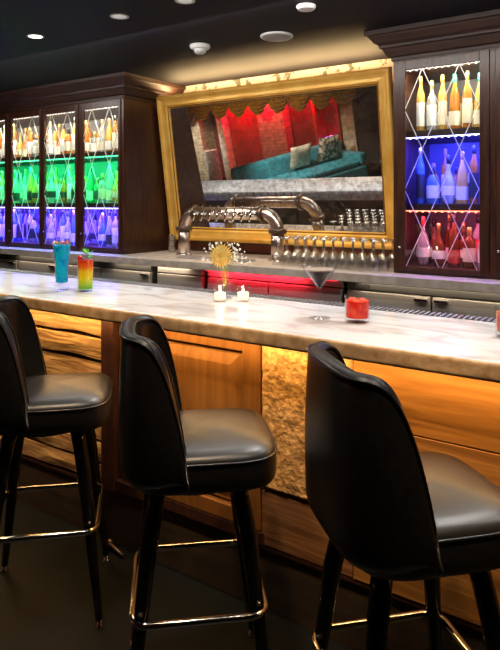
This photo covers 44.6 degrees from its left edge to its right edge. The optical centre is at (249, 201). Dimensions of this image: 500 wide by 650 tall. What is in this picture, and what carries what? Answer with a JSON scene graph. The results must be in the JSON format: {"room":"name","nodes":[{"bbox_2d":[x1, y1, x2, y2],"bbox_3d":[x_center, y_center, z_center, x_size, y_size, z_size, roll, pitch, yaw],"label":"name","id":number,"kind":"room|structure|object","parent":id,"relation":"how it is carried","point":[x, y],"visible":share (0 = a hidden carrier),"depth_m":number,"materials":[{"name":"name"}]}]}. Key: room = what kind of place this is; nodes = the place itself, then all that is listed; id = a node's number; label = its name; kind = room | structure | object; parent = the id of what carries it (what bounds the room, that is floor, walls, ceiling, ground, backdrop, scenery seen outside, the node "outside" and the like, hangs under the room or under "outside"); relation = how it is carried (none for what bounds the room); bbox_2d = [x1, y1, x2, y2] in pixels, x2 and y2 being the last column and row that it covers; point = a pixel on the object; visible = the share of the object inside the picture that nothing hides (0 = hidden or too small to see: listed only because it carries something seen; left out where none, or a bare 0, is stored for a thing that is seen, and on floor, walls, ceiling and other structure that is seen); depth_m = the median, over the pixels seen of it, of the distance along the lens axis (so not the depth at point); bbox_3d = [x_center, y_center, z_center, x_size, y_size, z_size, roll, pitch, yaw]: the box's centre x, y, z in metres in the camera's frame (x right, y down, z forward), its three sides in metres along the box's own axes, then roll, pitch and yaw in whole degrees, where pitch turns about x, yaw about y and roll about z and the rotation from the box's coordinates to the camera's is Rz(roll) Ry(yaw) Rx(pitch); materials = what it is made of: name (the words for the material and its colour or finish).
{"room":"bar","nodes":[
{"label":"bar","id":0,"kind":"room"},
{"bbox_2d":[0,500,354,649],"bbox_3d":[-2.635,1.570,2.711,12.600,0.100,7.550,0,0,34],"label":"floor","id":1,"kind":"structure","parent":0,"point":[46,600],"depth_m":2.31,"materials":[{"name":"stone"}]},
{"bbox_2d":[0,254,20,269],"bbox_3d":[-2.865,1.014,6.663,2.000,1.009,0.722,0,0,34],"label":"cooler","id":2,"kind":"object","parent":1,"relation":"on","point":[6,261],"visible":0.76,"depth_m":5.89,"materials":[{"name":"grey metal"}]},
{"bbox_2d":[0,246,499,293],"bbox_3d":[-0.120,0.480,4.831,8.800,0.060,0.818,0,0,34],"label":"countertop","id":3,"kind":"structure","parent":2,"relation":"on","point":[261,265],"depth_m":4.29,"materials":[{"name":"grey stone"}]},
{"bbox_2d":[0,72,185,253],"bbox_3d":[-2.062,-0.307,6.157,3.017,1.512,0.786,0,0,34],"label":"display cabinet","id":4,"kind":"object","parent":3,"relation":"on","point":[141,207],"visible":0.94,"depth_m":5.50,"materials":[{"name":"brown wood"}]},
{"bbox_2d":[0,171,3,202],"bbox_3d":[-2.609,-0.152,6.427,0.069,0.332,0.067,0,0,-39],"label":"liquor bottle","id":5,"kind":"object","parent":4,"relation":"on","point":[2,172],"visible":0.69,"depth_m":6.40,"materials":[{"name":"green glass"}]},
{"bbox_2d":[13,124,16,156],"bbox_3d":[-2.440,-0.626,6.316,0.054,0.360,0.055,0,0,1],"label":"liquor bottle","id":6,"kind":"object","parent":4,"relation":"on","point":[14,125],"visible":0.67,"depth_m":6.30,"materials":[{"name":"orange"}]},
{"bbox_2d":[13,172,19,202],"bbox_3d":[-2.413,-0.146,6.295,0.074,0.319,0.072,0,0,-21],"label":"liquor bottle","id":7,"kind":"object","parent":4,"relation":"on","point":[16,193],"visible":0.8,"depth_m":6.27,"materials":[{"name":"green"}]},
{"bbox_2d":[16,209,21,240],"bbox_3d":[-2.369,0.242,6.264,0.054,0.330,0.055,0,0,21],"label":"liquor bottle","id":8,"kind":"object","parent":4,"relation":"in","point":[18,230],"visible":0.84,"depth_m":6.25,"materials":[{"name":"blue glass"}]},
{"bbox_2d":[17,132,22,156],"bbox_3d":[-2.448,-0.591,6.512,0.089,0.290,0.087,0,0,29],"label":"liquor bottle","id":9,"kind":"object","parent":4,"relation":"on","point":[20,144],"visible":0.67,"depth_m":6.48,"materials":[{"name":"orange"}]},
{"bbox_2d":[23,209,27,239],"bbox_3d":[-2.370,0.242,6.463,0.055,0.330,0.054,0,0,-41],"label":"liquor bottle","id":10,"kind":"object","parent":4,"relation":"in","point":[26,215],"visible":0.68,"depth_m":6.44,"materials":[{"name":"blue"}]},
{"bbox_2d":[23,169,27,202],"bbox_3d":[-2.378,-0.166,6.463,0.054,0.360,0.055,0,0,20],"label":"liquor bottle","id":11,"kind":"object","parent":4,"relation":"on","point":[25,180],"visible":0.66,"depth_m":6.44,"materials":[{"name":"green glass"}]},
{"bbox_2d":[27,167,33,202],"bbox_3d":[-2.216,-0.166,6.166,0.074,0.360,0.072,0,0,35],"label":"liquor bottle","id":12,"kind":"object","parent":4,"relation":"on","point":[31,182],"visible":0.71,"depth_m":6.14,"materials":[{"name":"green glass"}]},
{"bbox_2d":[27,128,33,155],"bbox_3d":[-2.222,-0.594,6.162,0.069,0.297,0.067,0,0,16],"label":"liquor bottle","id":13,"kind":"object","parent":4,"relation":"on","point":[30,140],"visible":0.74,"depth_m":6.13,"materials":[{"name":"orange"}]},
{"bbox_2d":[30,214,37,241],"bbox_3d":[-2.168,0.268,6.122,0.080,0.277,0.082,0,0,34],"label":"liquor bottle","id":14,"kind":"object","parent":4,"relation":"in","point":[32,231],"visible":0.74,"depth_m":6.09,"materials":[{"name":"clear glass"}]},
{"bbox_2d":[31,175,37,202],"bbox_3d":[-2.145,-0.127,6.108,0.089,0.281,0.087,0,0,2],"label":"liquor bottle","id":15,"kind":"object","parent":4,"relation":"on","point":[34,193],"visible":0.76,"depth_m":6.08,"materials":[{"name":"teal glass"}]},
{"bbox_2d":[32,135,37,155],"bbox_3d":[-2.144,-0.557,6.119,0.082,0.222,0.080,0,0,-6],"label":"liquor bottle","id":16,"kind":"object","parent":4,"relation":"on","point":[35,142],"visible":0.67,"depth_m":6.08,"materials":[{"name":"white glass"}]},
{"bbox_2d":[47,122,53,154],"bbox_3d":[-1.957,-0.614,5.979,0.074,0.336,0.072,0,0,-18],"label":"liquor bottle","id":17,"kind":"object","parent":4,"relation":"on","point":[50,140],"visible":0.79,"depth_m":5.96,"materials":[{"name":"white glass"}]},
{"bbox_2d":[47,171,55,202],"bbox_3d":[-1.947,-0.144,5.974,0.089,0.315,0.087,0,0,9],"label":"liquor bottle","id":18,"kind":"object","parent":4,"relation":"on","point":[51,191],"visible":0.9,"depth_m":5.95,"materials":[{"name":"green glass"}]},
{"bbox_2d":[47,214,55,242],"bbox_3d":[-1.948,0.265,5.974,0.087,0.284,0.089,0,0,-41],"label":"liquor bottle","id":19,"kind":"object","parent":4,"relation":"in","point":[51,236],"visible":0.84,"depth_m":5.94,"materials":[{"name":"clear glass"}]},
{"bbox_2d":[0,150,117,166],"bbox_3d":[-2.014,-0.425,6.229,2.675,0.040,0.559,0,0,34],"label":"shelf","id":20,"kind":"object","parent":4,"relation":"attached to","point":[100,158],"depth_m":6.03,"materials":[{"name":"brown wood"}]},
{"bbox_2d":[0,203,117,207],"bbox_3d":[-2.014,0.035,6.229,2.675,0.040,0.559,0,0,34],"label":"shelf","id":21,"kind":"object","parent":4,"relation":"attached to","point":[17,205],"depth_m":5.74,"materials":[{"name":"brown wood"}]},
{"bbox_2d":[59,173,66,202],"bbox_3d":[-1.791,-0.131,5.880,0.087,0.290,0.089,0,0,-29],"label":"liquor bottle","id":22,"kind":"object","parent":4,"relation":"on","point":[63,193],"visible":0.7,"depth_m":5.85,"materials":[{"name":"green glass"}]},
{"bbox_2d":[60,209,65,243],"bbox_3d":[-1.805,0.242,5.890,0.054,0.330,0.055,0,0,37],"label":"liquor bottle","id":23,"kind":"object","parent":4,"relation":"in","point":[63,221],"visible":0.73,"depth_m":5.87,"materials":[{"name":"purple"}]},
{"bbox_2d":[60,124,65,153],"bbox_3d":[-1.799,-0.596,5.886,0.069,0.300,0.067,0,0,14],"label":"liquor bottle","id":24,"kind":"object","parent":4,"relation":"on","point":[63,134],"visible":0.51,"depth_m":5.86,"materials":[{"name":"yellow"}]},
{"bbox_2d":[64,128,70,153],"bbox_3d":[-1.734,-0.573,5.830,0.080,0.253,0.082,0,0,44],"label":"liquor bottle","id":25,"kind":"object","parent":4,"relation":"on","point":[67,140],"visible":0.79,"depth_m":5.79,"materials":[{"name":"orange glass"}]},
{"bbox_2d":[64,211,70,243],"bbox_3d":[-1.740,0.248,5.843,0.087,0.318,0.089,0,0,14],"label":"liquor bottle","id":26,"kind":"object","parent":4,"relation":"in","point":[67,231],"visible":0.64,"depth_m":5.81,"materials":[{"name":"purple"}]},
{"bbox_2d":[67,165,72,202],"bbox_3d":[-1.721,-0.166,5.832,0.054,0.360,0.055,0,0,6],"label":"liquor bottle","id":27,"kind":"object","parent":4,"relation":"on","point":[69,183],"visible":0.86,"depth_m":5.81,"materials":[{"name":"green glass"}]},
{"bbox_2d":[70,210,74,244],"bbox_3d":[-1.669,0.242,5.785,0.074,0.330,0.072,0,0,36],"label":"liquor bottle","id":28,"kind":"object","parent":4,"relation":"in","point":[73,218],"visible":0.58,"depth_m":5.76,"materials":[{"name":"blue glass"}]},
{"bbox_2d":[85,120,89,152],"bbox_3d":[-1.531,-0.602,5.694,0.074,0.311,0.072,0,0,33],"label":"liquor bottle","id":29,"kind":"object","parent":4,"relation":"on","point":[87,141],"visible":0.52,"depth_m":5.67,"materials":[{"name":"orange glass"}]},
{"bbox_2d":[85,216,89,244],"bbox_3d":[-1.538,0.270,5.703,0.089,0.273,0.087,0,0,40],"label":"liquor bottle","id":30,"kind":"object","parent":4,"relation":"in","point":[86,226],"visible":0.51,"depth_m":5.68,"materials":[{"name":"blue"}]},
{"bbox_2d":[87,166,93,202],"bbox_3d":[-1.538,-0.166,5.899,0.072,0.360,0.074,0,0,-35],"label":"liquor bottle","id":31,"kind":"object","parent":4,"relation":"on","point":[90,179],"visible":0.83,"depth_m":5.87,"materials":[{"name":"green glass"}]},
{"bbox_2d":[90,132,96,151],"bbox_3d":[-1.493,-0.558,5.868,0.082,0.224,0.080,0,0,-29],"label":"liquor bottle","id":32,"kind":"object","parent":4,"relation":"on","point":[93,145],"visible":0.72,"depth_m":5.83,"materials":[{"name":"white glass"}]},
{"bbox_2d":[90,214,97,243],"bbox_3d":[-1.488,0.265,5.863,0.087,0.284,0.089,0,0,-25],"label":"liquor bottle","id":33,"kind":"object","parent":4,"relation":"in","point":[92,234],"visible":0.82,"depth_m":5.83,"materials":[{"name":"blue"}]},
{"bbox_2d":[93,178,98,202],"bbox_3d":[-1.462,-0.106,5.850,0.082,0.240,0.080,0,0,-33],"label":"liquor bottle","id":34,"kind":"object","parent":4,"relation":"on","point":[95,189],"visible":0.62,"depth_m":5.82,"materials":[{"name":"green glass"}]},
{"bbox_2d":[98,213,105,245],"bbox_3d":[-1.342,0.254,5.572,0.087,0.306,0.089,0,0,23],"label":"liquor bottle","id":35,"kind":"object","parent":4,"relation":"in","point":[102,229],"visible":0.83,"depth_m":5.54,"materials":[{"name":"blue glass"}]},
{"bbox_2d":[98,173,105,202],"bbox_3d":[-1.346,-0.121,5.571,0.080,0.270,0.082,0,0,3],"label":"liquor bottle","id":36,"kind":"object","parent":4,"relation":"on","point":[103,191],"visible":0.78,"depth_m":5.54,"materials":[{"name":"green glass"}]},
{"bbox_2d":[98,119,105,151],"bbox_3d":[-1.349,-0.598,5.574,0.074,0.304,0.072,0,0,25],"label":"liquor bottle","id":37,"kind":"object","parent":4,"relation":"on","point":[103,135],"visible":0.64,"depth_m":5.55,"materials":[{"name":"white glass"}]},
{"bbox_2d":[105,118,111,150],"bbox_3d":[-1.276,-0.601,5.526,0.072,0.309,0.074,0,0,22],"label":"liquor bottle","id":38,"kind":"object","parent":4,"relation":"on","point":[108,142],"visible":0.78,"depth_m":5.50,"materials":[{"name":"orange"}]},
{"bbox_2d":[106,210,111,246],"bbox_3d":[-1.268,0.242,5.515,0.074,0.330,0.072,0,0,20],"label":"liquor bottle","id":39,"kind":"object","parent":4,"relation":"in","point":[108,232],"visible":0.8,"depth_m":5.49,"materials":[{"name":"purple"}]},
{"bbox_2d":[106,164,112,202],"bbox_3d":[-1.270,-0.164,5.521,0.072,0.356,0.074,0,0,13],"label":"liquor bottle","id":40,"kind":"object","parent":4,"relation":"on","point":[109,183],"visible":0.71,"depth_m":5.49,"materials":[{"name":"teal glass"}]},
{"bbox_2d":[112,210,117,246],"bbox_3d":[-1.204,0.242,5.471,0.069,0.330,0.067,0,0,33],"label":"liquor bottle","id":41,"kind":"object","parent":4,"relation":"in","point":[115,222],"visible":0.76,"depth_m":5.45,"materials":[{"name":"clear glass"}]},
{"bbox_2d":[112,115,117,150],"bbox_3d":[-1.211,-0.611,5.483,0.054,0.329,0.055,0,0,-8],"label":"liquor bottle","id":42,"kind":"object","parent":4,"relation":"on","point":[114,132],"visible":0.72,"depth_m":5.46,"materials":[{"name":"orange glass"}]},
{"bbox_2d":[112,171,117,202],"bbox_3d":[-1.197,-0.129,5.474,0.087,0.287,0.089,0,0,28],"label":"liquor bottle","id":43,"kind":"object","parent":4,"relation":"on","point":[114,190],"visible":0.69,"depth_m":5.44,"materials":[{"name":"green glass"}]},
{"bbox_2d":[177,255,254,261],"bbox_3d":[-0.271,0.444,4.741,0.650,0.012,0.160,0,0,34],"label":"drip tray","id":44,"kind":"object","parent":3,"relation":"on","point":[186,256],"visible":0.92,"depth_m":4.75,"materials":[{"name":"metal"}]},
{"bbox_2d":[176,205,286,261],"bbox_3d":[-0.185,0.237,4.860,1.060,0.424,0.186,0,0,34],"label":"tower","id":45,"kind":"object","parent":3,"relation":"on","point":[263,214],"visible":1,"depth_m":4.77,"materials":[{"name":"silver metal"}]},
{"bbox_2d":[192,206,198,220],"bbox_3d":[-0.446,0.095,4.966,0.034,0.124,0.070,0,0,34],"label":"tap","id":46,"kind":"object","parent":45,"relation":"on","point":[195,211],"depth_m":5.00,"materials":[{"name":"silver metal"}]},
{"bbox_2d":[200,206,206,220],"bbox_3d":[-0.381,0.095,4.922,0.034,0.124,0.070,0,0,34],"label":"tap","id":47,"kind":"object","parent":45,"relation":"on","point":[203,215],"depth_m":4.94,"materials":[{"name":"silver metal"}]},
{"bbox_2d":[215,206,221,220],"bbox_3d":[-0.250,0.095,4.834,0.034,0.124,0.070,0,0,34],"label":"tap","id":48,"kind":"object","parent":45,"relation":"on","point":[219,210],"depth_m":4.84,"materials":[{"name":"silver metal"}]},
{"bbox_2d":[223,206,229,221],"bbox_3d":[-0.185,0.095,4.790,0.034,0.124,0.070,0,0,34],"label":"tap","id":49,"kind":"object","parent":45,"relation":"on","point":[227,210],"depth_m":4.80,"materials":[{"name":"silver metal"}]},
{"bbox_2d":[232,206,237,221],"bbox_3d":[-0.120,0.095,4.746,0.034,0.124,0.070,0,0,34],"label":"tap","id":50,"kind":"object","parent":45,"relation":"on","point":[235,211],"depth_m":4.76,"materials":[{"name":"silver metal"}]},
{"bbox_2d":[240,206,246,221],"bbox_3d":[-0.055,0.095,4.702,0.034,0.124,0.070,0,0,34],"label":"tap","id":51,"kind":"object","parent":45,"relation":"on","point":[243,216],"depth_m":4.72,"materials":[{"name":"silver metal"}]},
{"bbox_2d":[248,206,254,221],"bbox_3d":[0.010,0.095,4.659,0.034,0.124,0.070,0,0,34],"label":"tap","id":52,"kind":"object","parent":45,"relation":"on","point":[252,210],"depth_m":4.67,"materials":[{"name":"silver metal"}]},
{"bbox_2d":[364,9,499,279],"bbox_3d":[1.546,-0.307,3.725,1.480,1.512,0.786,0,0,34],"label":"display cabinet","id":53,"kind":"object","parent":3,"relation":"on","point":[431,49],"visible":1,"depth_m":3.73,"materials":[{"name":"brown wood"}]},
{"bbox_2d":[416,148,424,203],"bbox_3d":[1.098,-0.166,3.925,0.054,0.360,0.055,0,0,-9],"label":"liquor bottle","id":54,"kind":"object","parent":53,"relation":"on","point":[420,170],"visible":0.92,"depth_m":3.91,"materials":[{"name":"blue glass"}]},
{"bbox_2d":[416,76,424,130],"bbox_3d":[1.099,-0.626,3.927,0.054,0.360,0.055,0,0,-18],"label":"liquor bottle","id":55,"kind":"object","parent":53,"relation":"on","point":[420,99],"visible":0.88,"depth_m":3.91,"materials":[{"name":"glass"}]},
{"bbox_2d":[416,216,430,264],"bbox_3d":[1.115,0.250,3.920,0.089,0.313,0.087,0,0,22],"label":"liquor bottle","id":56,"kind":"object","parent":53,"relation":"in","point":[423,252],"visible":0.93,"depth_m":3.89,"materials":[{"name":"pink glass"}]},
{"bbox_2d":[426,81,436,129],"bbox_3d":[1.160,-0.607,3.890,0.069,0.322,0.067,0,0,4],"label":"liquor bottle","id":57,"kind":"object","parent":53,"relation":"on","point":[431,107],"visible":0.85,"depth_m":3.86,"materials":[{"name":"white glass"}]},
{"bbox_2d":[426,167,439,203],"bbox_3d":[1.165,-0.104,3.884,0.082,0.236,0.080,0,0,-14],"label":"liquor bottle","id":58,"kind":"object","parent":53,"relation":"on","point":[432,188],"visible":0.91,"depth_m":3.85,"materials":[{"name":"blue glass"}]},
{"bbox_2d":[429,219,436,262],"bbox_3d":[1.218,0.260,4.034,0.087,0.294,0.089,0,0,-22],"label":"liquor bottle","id":59,"kind":"object","parent":53,"relation":"in","point":[433,236],"visible":0.43,"depth_m":4.02,"materials":[{"name":"red glass"}]},
{"bbox_2d":[431,223,445,265],"bbox_3d":[1.194,0.271,3.858,0.087,0.271,0.089,0,0,-27],"label":"liquor bottle","id":60,"kind":"object","parent":53,"relation":"in","point":[438,248],"visible":0.93,"depth_m":3.83,"materials":[{"name":"brown glass"}]},
{"bbox_2d":[438,74,446,128],"bbox_3d":[1.217,-0.624,3.854,0.054,0.356,0.055,0,0,24],"label":"liquor bottle","id":61,"kind":"object","parent":53,"relation":"on","point":[442,123],"visible":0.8,"depth_m":3.83,"materials":[{"name":"yellow glass"}]},
{"bbox_2d":[406,127,478,144],"bbox_3d":[1.594,-0.425,3.797,1.138,0.040,0.559,0,0,34],"label":"shelf","id":62,"kind":"object","parent":53,"relation":"attached to","point":[436,136],"depth_m":3.85,"materials":[{"name":"brown wood"}]},
{"bbox_2d":[406,204,478,210],"bbox_3d":[1.594,0.035,3.797,1.138,0.040,0.559,0,0,34],"label":"shelf","id":63,"kind":"object","parent":53,"relation":"attached to","point":[417,207],"depth_m":3.74,"materials":[{"name":"brown wood"}]},
{"bbox_2d":[441,149,447,203],"bbox_3d":[1.283,-0.166,4.001,0.055,0.360,0.054,0,0,-16],"label":"liquor bottle","id":64,"kind":"object","parent":53,"relation":"on","point":[444,165],"visible":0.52,"depth_m":3.99,"materials":[{"name":"purple glass"}]},
{"bbox_2d":[444,213,451,263],"bbox_3d":[1.301,0.242,3.988,0.072,0.330,0.074,0,0,-16],"label":"liquor bottle","id":65,"kind":"object","parent":53,"relation":"in","point":[448,227],"visible":0.57,"depth_m":3.97,"materials":[{"name":"red glass"}]},
{"bbox_2d":[441,155,455,203],"bbox_3d":[1.246,-0.140,3.830,0.087,0.308,0.089,0,0,39],"label":"liquor bottle","id":66,"kind":"object","parent":53,"relation":"on","point":[448,189],"visible":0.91,"depth_m":3.80,"materials":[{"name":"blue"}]},
{"bbox_2d":[448,214,459,266],"bbox_3d":[1.273,0.242,3.805,0.072,0.330,0.074,0,0,17],"label":"liquor bottle","id":67,"kind":"object","parent":53,"relation":"in","point":[454,255],"visible":0.94,"depth_m":3.78,"materials":[{"name":"red glass"}]},
{"bbox_2d":[449,74,460,127],"bbox_3d":[1.277,-0.620,3.804,0.072,0.348,0.074,0,0,-15],"label":"liquor bottle","id":68,"kind":"object","parent":53,"relation":"on","point":[454,109],"visible":0.8,"depth_m":3.78,"materials":[{"name":"orange glass"}]},
{"bbox_2d":[456,151,468,203],"bbox_3d":[1.315,-0.148,3.777,0.072,0.324,0.074,0,0,31],"label":"liquor bottle","id":69,"kind":"object","parent":53,"relation":"on","point":[462,189],"visible":0.93,"depth_m":3.75,"materials":[{"name":"purple glass"}]},
{"bbox_2d":[459,222,465,264],"bbox_3d":[1.375,0.270,3.931,0.089,0.274,0.087,0,0,-37],"label":"liquor bottle","id":70,"kind":"object","parent":53,"relation":"in","point":[463,228],"visible":0.43,"depth_m":3.92,"materials":[{"name":"red glass"}]},
{"bbox_2d":[463,71,471,127],"bbox_3d":[1.341,-0.626,3.761,0.054,0.360,0.055,0,0,40],"label":"liquor bottle","id":71,"kind":"object","parent":53,"relation":"on","point":[467,92],"visible":0.8,"depth_m":3.74,"materials":[{"name":"orange"}]},
{"bbox_2d":[462,227,475,267],"bbox_3d":[1.352,0.282,3.759,0.082,0.249,0.080,0,0,32],"label":"liquor bottle","id":72,"kind":"object","parent":53,"relation":"in","point":[469,240],"visible":0.92,"depth_m":3.73,"materials":[{"name":"brown glass"}]},
{"bbox_2d":[469,145,478,203],"bbox_3d":[1.373,-0.166,3.735,0.055,0.360,0.054,0,0,20],"label":"liquor bottle","id":73,"kind":"object","parent":53,"relation":"on","point":[474,167],"visible":0.96,"depth_m":3.71,"materials":[{"name":"purple"}]},
{"bbox_2d":[472,215,478,265],"bbox_3d":[1.451,0.247,3.885,0.067,0.321,0.068,0,0,-30],"label":"liquor bottle","id":74,"kind":"object","parent":53,"relation":"in","point":[475,235],"visible":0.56,"depth_m":3.86,"materials":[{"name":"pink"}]},
{"bbox_2d":[473,73,478,126],"bbox_3d":[1.402,-0.615,3.721,0.072,0.337,0.074,0,0,28],"label":"liquor bottle","id":75,"kind":"object","parent":53,"relation":"on","point":[476,115],"visible":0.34,"depth_m":3.71,"materials":[{"name":"orange"}]},
{"bbox_2d":[0,295,112,630],"bbox_3d":[-0.771,0.946,2.342,0.477,1.148,0.479,0,0,-10],"label":"bar stool","id":76,"kind":"object","parent":1,"relation":"on","point":[33,402],"visible":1,"depth_m":2.20,"materials":[{"name":"black leather"}]},
{"bbox_2d":[0,372,111,435],"bbox_3d":[-0.755,0.759,2.345,0.436,0.128,0.426,0,0,-10],"label":"seat cushion","id":77,"kind":"object","parent":76,"relation":"on","point":[54,404],"depth_m":2.18,"materials":[{"name":"black leather"}]},
{"bbox_2d":[18,255,159,283],"bbox_3d":[-1.310,1.014,5.615,1.710,1.009,0.722,0,0,34],"label":"cooler","id":78,"kind":"object","parent":1,"relation":"on","point":[117,271],"visible":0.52,"depth_m":5.14,"materials":[{"name":"grey metal"}]},
{"bbox_2d":[158,267,209,288],"bbox_3d":[-0.348,1.014,4.977,0.460,1.009,0.704,0,0,34],"label":"cooler","id":79,"kind":"object","parent":1,"relation":"on","point":[193,278],"visible":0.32,"depth_m":4.67,"materials":[{"name":"grey metal"}]},
{"bbox_2d":[119,314,276,649],"bbox_3d":[-0.165,0.946,1.909,0.477,1.148,0.479,0,0,-8],"label":"bar stool","id":80,"kind":"object","parent":1,"relation":"on","point":[166,449],"visible":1,"depth_m":1.72,"materials":[{"name":"black leather"}]},
{"bbox_2d":[139,408,275,495],"bbox_3d":[-0.149,0.759,1.911,0.436,0.128,0.426,0,0,-8],"label":"seat cushion","id":81,"kind":"object","parent":80,"relation":"on","point":[225,449],"depth_m":1.74,"materials":[{"name":"black leather"}]},
{"bbox_2d":[0,309,499,649],"bbox_3d":[-0.661,1.014,2.955,7.600,1.011,0.499,0,0,34],"label":"bar counter","id":82,"kind":"object","parent":1,"relation":"on","point":[458,417],"depth_m":2.24,"materials":[{"name":"brown wood"}]},
{"bbox_2d":[0,271,499,382],"bbox_3d":[-0.656,0.478,2.963,7.600,0.056,0.600,0,0,34],"label":"countertop","id":83,"kind":"structure","parent":82,"relation":"on","point":[463,348],"depth_m":2.27,"materials":[{"name":"stone"}]},
{"bbox_2d":[52,240,70,289],"bbox_3d":[-0.958,0.324,3.102,0.095,0.252,0.095,0,0,34],"label":"cocktail","id":84,"kind":"object","parent":83,"relation":"on","point":[61,254],"visible":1,"depth_m":3.08,"materials":[{"name":"blue liquid"}]},
{"bbox_2d":[77,247,93,291],"bbox_3d":[-0.827,0.338,3.065,0.081,0.223,0.083,0,0,-31],"label":"cocktail","id":85,"kind":"object","parent":83,"relation":"on","point":[85,266],"visible":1,"depth_m":3.04,"materials":[{"name":"multicoloured liquid"}]},
{"bbox_2d":[213,287,226,299],"bbox_3d":[-0.135,0.415,2.744,0.063,0.069,0.063,0,0,34],"label":"votive candle","id":86,"kind":"object","parent":83,"relation":"on","point":[219,295],"visible":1,"depth_m":2.72,"materials":[{"name":"beige wax"}]},
{"bbox_2d":[201,242,250,297],"bbox_3d":[-0.108,0.317,2.835,0.248,0.265,0.157,0,0,21],"label":"flower vase","id":87,"kind":"object","parent":83,"relation":"on","point":[221,254],"visible":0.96,"depth_m":2.81,"materials":[{"name":"yellow"}]},
{"bbox_2d":[236,287,249,299],"bbox_3d":[-0.031,0.415,2.749,0.063,0.069,0.063,0,0,34],"label":"votive candle","id":88,"kind":"object","parent":83,"relation":"on","point":[242,295],"visible":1,"depth_m":2.73,"materials":[{"name":"beige wax"}]},
{"bbox_2d":[0,268,495,322],"bbox_3d":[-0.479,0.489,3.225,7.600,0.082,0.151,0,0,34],"label":"bar mat","id":89,"kind":"object","parent":83,"relation":"on","point":[408,311],"visible":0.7,"depth_m":2.83,"materials":[{"name":"black rubber"}]},
{"bbox_2d":[301,264,336,316],"bbox_3d":[0.269,0.348,2.357,0.139,0.203,0.139,0,0,34],"label":"espresso martini","id":90,"kind":"object","parent":83,"relation":"on","point":[319,275],"visible":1,"depth_m":2.33,"materials":[{"name":"clear glass"}]},
{"bbox_2d":[344,295,368,323],"bbox_3d":[0.401,0.400,2.280,0.095,0.100,0.095,0,0,34],"label":"cocktail","id":91,"kind":"object","parent":83,"relation":"on","point":[356,308],"visible":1,"depth_m":2.25,"materials":[{"name":"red liquid"}]},
{"bbox_2d":[495,310,499,332],"bbox_3d":[0.855,0.399,2.029,0.074,0.102,0.074,0,0,34],"label":"cocktail","id":92,"kind":"object","parent":83,"relation":"on","point":[497,323],"visible":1,"depth_m":2.02,"materials":[{"name":"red liquid"}]},
{"bbox_2d":[208,271,348,302],"bbox_3d":[0.332,1.014,4.519,1.100,1.009,0.704,0,0,34],"label":"cooler","id":93,"kind":"object","parent":1,"relation":"on","point":[334,291],"visible":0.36,"depth_m":4.18,"materials":[{"name":"grey metal"}]},
{"bbox_2d":[305,341,499,649],"bbox_3d":[0.395,0.946,1.532,0.477,1.148,0.479,0,0,-12],"label":"bar stool","id":94,"kind":"object","parent":1,"relation":"on","point":[395,511],"visible":1,"depth_m":1.35,"materials":[{"name":"black leather"}]},
{"bbox_2d":[363,451,499,580],"bbox_3d":[0.411,0.759,1.536,0.436,0.128,0.426,0,0,-12],"label":"seat cushion","id":95,"kind":"object","parent":94,"relation":"on","point":[465,504],"depth_m":1.34,"materials":[{"name":"black leather"}]},
{"bbox_2d":[347,282,499,318],"bbox_3d":[1.268,1.014,3.877,1.110,1.009,0.722,0,0,34],"label":"cooler","id":96,"kind":"object","parent":1,"relation":"on","point":[454,302],"visible":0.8,"depth_m":3.61,"materials":[{"name":"grey metal"}]},
{"bbox_2d":[354,283,369,288],"bbox_3d":[0.705,0.534,3.851,0.105,0.028,0.007,0,0,34],"label":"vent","id":97,"kind":"object","parent":96,"relation":"attached to","point":[356,285],"depth_m":3.85,"materials":[{"name":"silver metal"}]},
{"bbox_2d":[0,0,499,91],"bbox_3d":[-2.635,-1.115,2.711,12.600,0.100,7.550,0,0,34],"label":"ceiling","id":98,"kind":"structure","parent":0,"point":[81,40],"depth_m":3.87,"materials":[{"name":"black paint"}]},
{"bbox_2d":[109,13,128,19],"bbox_3d":[-0.750,-1.062,3.503,0.110,0.006,0.110,0,0,34],"label":"recessed light","id":99,"kind":"object","parent":98,"relation":"in","point":[120,16],"visible":1,"depth_m":3.50,"materials":[{"name":"white plastic"}]},
{"bbox_2d":[190,42,209,54],"bbox_3d":[-0.340,-1.032,4.148,0.140,0.065,0.140,0,0,34],"label":"smoke detector","id":100,"kind":"object","parent":98,"relation":"attached to","point":[199,48],"visible":1,"depth_m":4.11,"materials":[{"name":"white plastic"}]},
{"bbox_2d":[260,31,292,41],"bbox_3d":[0.171,-1.056,3.913,0.212,0.017,0.212,0,0,34],"label":"ceiling speaker","id":101,"kind":"object","parent":98,"relation":"attached to","point":[274,36],"visible":1,"depth_m":3.88,"materials":[{"name":"white plastic"}]},
{"bbox_2d":[263,34,290,40],"bbox_3d":[0.171,-1.049,3.913,0.179,0.004,0.179,0,0,-28],"label":"grille","id":102,"kind":"object","parent":101,"relation":"attached to","point":[268,37],"depth_m":3.90,"materials":[{"name":"grey"}]},
{"bbox_2d":[296,3,315,11],"bbox_3d":[0.305,-1.052,3.316,0.108,0.025,0.108,0,0,34],"label":"smoke detector","id":103,"kind":"object","parent":98,"relation":"attached to","point":[302,7],"visible":1,"depth_m":3.29,"materials":[{"name":"white plastic"}]},
{"bbox_2d":[174,83,393,261],"bbox_3d":[-0.603,0.228,5.725,12.600,2.585,0.120,0,0,34],"label":"wall","id":104,"kind":"structure","parent":0,"point":[249,248],"depth_m":4.93,"materials":[{"name":"brick"}]},
{"bbox_2d":[156,67,393,249],"bbox_3d":[0.128,-0.297,4.950,2.190,1.296,0.246,0,0,34],"label":"wall mirror","id":105,"kind":"object","parent":104,"relation":"attached to","point":[316,151],"visible":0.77,"depth_m":4.83,"materials":[{"name":"gold metal"}]},
{"bbox_2d":[183,58,393,92],"bbox_3d":[0.274,-0.973,5.058,2.360,0.185,0.007,0,0,34],"label":"trim","id":106,"kind":"structure","parent":104,"relation":"attached to","point":[381,63],"depth_m":4.98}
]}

